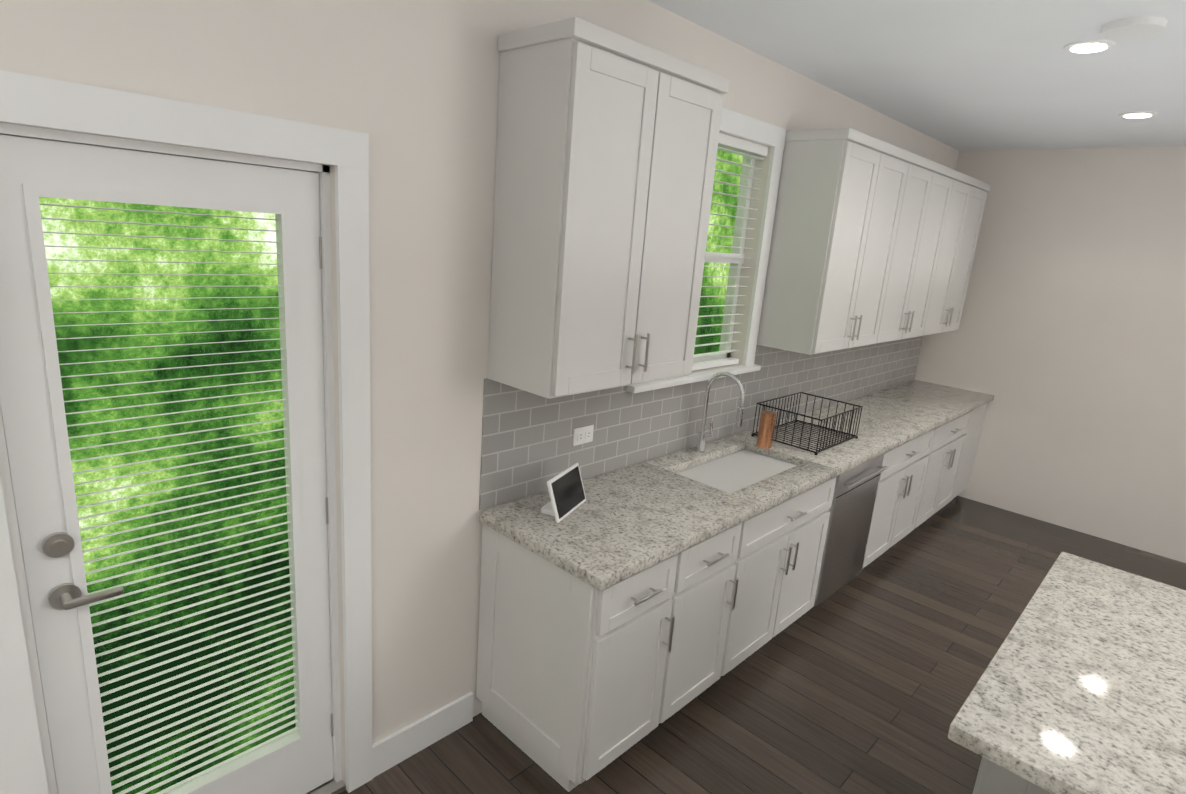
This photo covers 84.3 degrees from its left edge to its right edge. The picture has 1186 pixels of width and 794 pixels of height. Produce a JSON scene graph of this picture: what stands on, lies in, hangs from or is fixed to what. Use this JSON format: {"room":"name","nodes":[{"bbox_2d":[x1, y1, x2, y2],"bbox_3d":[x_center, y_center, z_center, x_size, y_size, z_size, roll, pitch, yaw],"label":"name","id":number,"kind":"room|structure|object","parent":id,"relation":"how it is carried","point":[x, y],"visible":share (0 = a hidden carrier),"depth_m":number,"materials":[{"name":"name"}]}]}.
{"room":"kitchen","nodes":[
{"label":"kitchen","id":0,"kind":"room"},
{"bbox_2d":[0,0,958,783],"bbox_3d":[-1.837,0.173,0.982,0.160,2.840,13.850,17,19,41],"label":"wall","id":1,"kind":"structure","parent":0,"point":[410,88],"depth_m":2.09,"materials":[{"name":"white paint"}]},
{"bbox_2d":[0,70,372,793],"bbox_3d":[-1.104,0.359,1.820,0.182,2.185,0.950,17,19,41],"label":"door","id":2,"kind":"structure","parent":1,"relation":"in","point":[52,732],"depth_m":1.72,"materials":[{"name":"white wood"}]},
{"bbox_2d":[372,692,473,777],"bbox_3d":[-3.396,1.772,-0.303,0.015,0.130,8.370,17,19,41],"label":"baseboard","id":3,"kind":"structure","parent":1,"relation":"attached to","point":[399,746],"depth_m":2.49,"materials":[{"name":"white wood"}]},
{"bbox_2d":[488,17,729,398],"bbox_3d":[0.071,-0.613,2.366,0.384,1.120,0.799,17,19,41],"label":"upper cabinet","id":4,"kind":"object","parent":1,"relation":"attached to","point":[606,148],"visible":1,"depth_m":2.15,"materials":[{"name":"white wood"}]},
{"bbox_2d":[479,336,922,510],"bbox_3d":[1.229,-0.109,4.077,0.008,0.507,4.715,17,19,41],"label":"tile backsplash","id":5,"kind":"structure","parent":1,"relation":"attached to","point":[528,448],"depth_m":3.09,"materials":[{"name":"grey tile"}]},
{"bbox_2d":[572,425,593,445],"bbox_3d":[-0.040,0.163,2.782,0.010,0.075,0.118,17,19,41],"label":"outlet","id":6,"kind":"object","parent":5,"relation":"attached to","point":[582,435],"visible":1,"depth_m":2.78,"materials":[{"name":"white plastic"}]},
{"bbox_2d":[626,107,786,392],"bbox_3d":[0.541,-0.714,3.196,0.190,1.265,1.090,17,19,41],"label":"kitchen window","id":7,"kind":"structure","parent":1,"relation":"in","point":[749,128],"depth_m":3.42,"materials":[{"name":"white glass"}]},
{"bbox_2d":[757,128,908,354],"bbox_3d":[1.393,-0.854,3.746,0.346,1.120,0.916,17,19,41],"label":"upper cabinet","id":8,"kind":"object","parent":1,"relation":"attached to","point":[873,240],"depth_m":3.46,"materials":[{"name":"white wood"}]},
{"bbox_2d":[873,152,952,343],"bbox_3d":[1.962,-0.955,4.327,0.346,1.120,0.974,17,19,41],"label":"upper cabinet","id":9,"kind":"object","parent":1,"relation":"attached to","point":[925,190],"depth_m":4.16,"materials":[{"name":"white wood"}]},
{"bbox_2d":[921,170,989,335],"bbox_3d":[2.530,-1.056,4.908,0.346,1.120,0.916,17,19,41],"label":"upper cabinet","id":10,"kind":"object","parent":1,"relation":"attached to","point":[967,197],"depth_m":4.78,"materials":[{"name":"white wood"}]},
{"bbox_2d":[339,496,1185,793],"bbox_3d":[0.526,2.360,-0.950,7.150,0.100,13.850,17,19,41],"label":"floor","id":11,"kind":"structure","parent":0,"point":[867,678],"depth_m":3.00,"materials":[{"name":"brown wood"}]},
{"bbox_2d":[476,372,993,791],"bbox_3d":[1.432,0.445,3.975,0.662,1.360,4.727,17,19,41],"label":"base cabinets","id":12,"kind":"object","parent":11,"relation":"on","point":[622,610],"depth_m":2.63,"materials":[{"name":"white wood"}]},
{"bbox_2d":[541,462,585,522],"bbox_3d":[-0.118,0.358,2.503,0.104,0.159,0.250,10,15,22],"label":"smart display","id":13,"kind":"object","parent":12,"relation":"on","point":[566,492],"visible":0.96,"depth_m":2.47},
{"bbox_2d":[756,410,775,448],"bbox_3d":[0.926,0.174,3.502,0.080,0.190,0.080,17,19,41],"label":"caddy","id":14,"kind":"object","parent":12,"relation":"on","point":[766,430],"visible":0.98,"depth_m":3.47,"materials":[{"name":"brown wood"}]},
{"bbox_2d":[751,392,862,454],"bbox_3d":[1.225,0.137,3.739,0.396,0.194,0.536,17,19,41],"label":"dish rack","id":15,"kind":"object","parent":12,"relation":"on","point":[841,432],"visible":0.94,"depth_m":3.71,"materials":[{"name":"black metal"}]},
{"bbox_2d":[973,760,1043,793],"bbox_3d":[2.196,1.367,1.525,2.158,0.880,1.049,17,19,41],"label":"kitchen island","id":16,"kind":"object","parent":11,"relation":"on","point":[989,780],"depth_m":1.83,"materials":[{"name":"white wood"}]},
{"bbox_2d":[948,552,1185,793],"bbox_3d":[2.103,0.940,1.293,2.210,0.044,1.390,17,19,41],"label":"island countertop","id":17,"kind":"structure","parent":16,"relation":"on","point":[1085,693],"depth_m":1.68,"materials":[{"name":"white stone"}]},
{"bbox_2d":[648,0,1185,150],"bbox_3d":[0.749,-0.483,-1.661,7.150,0.100,13.850,17,19,41],"label":"ceiling","id":18,"kind":"structure","parent":0,"point":[967,75],"depth_m":2.96,"materials":[{"name":"paint"}]},
{"bbox_2d":[1063,40,1115,53],"bbox_3d":[1.987,-1.401,2.628,0.169,0.011,0.169,9,15,18],"label":"recessed light","id":19,"kind":"object","parent":18,"relation":"in","point":[1087,46],"depth_m":2.61,"materials":[{"name":"white plastic"}]},
{"bbox_2d":[1100,16,1167,39],"bbox_3d":[1.956,-1.333,2.375,0.189,0.024,0.189,9,15,18],"label":"smoke detector","id":20,"kind":"object","parent":18,"relation":"attached to","point":[1131,28],"visible":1,"depth_m":2.31,"materials":[{"name":"white plastic"}]},
{"bbox_2d":[1119,111,1156,118],"bbox_3d":[3.057,-1.581,3.679,0.169,0.011,0.169,5,14,4],"label":"recessed light","id":21,"kind":"object","parent":18,"relation":"in","point":[1138,114],"depth_m":3.66,"materials":[{"name":"white plastic"}]},
{"bbox_2d":[915,145,1185,562],"bbox_3d":[5.359,0.101,3.523,7.150,2.840,0.160,17,19,41],"label":"wall","id":22,"kind":"structure","parent":0,"point":[1064,344],"depth_m":4.96,"materials":[{"name":"white paint"}]},
{"label":"outside","id":23,"kind":"structure","parent":0,"visible":0},
{"bbox_2d":[39,149,742,793],"bbox_3d":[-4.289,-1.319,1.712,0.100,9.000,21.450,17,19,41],"label":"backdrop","id":24,"kind":"structure","parent":23,"point":[177,277],"depth_m":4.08,"materials":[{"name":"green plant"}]}
]}

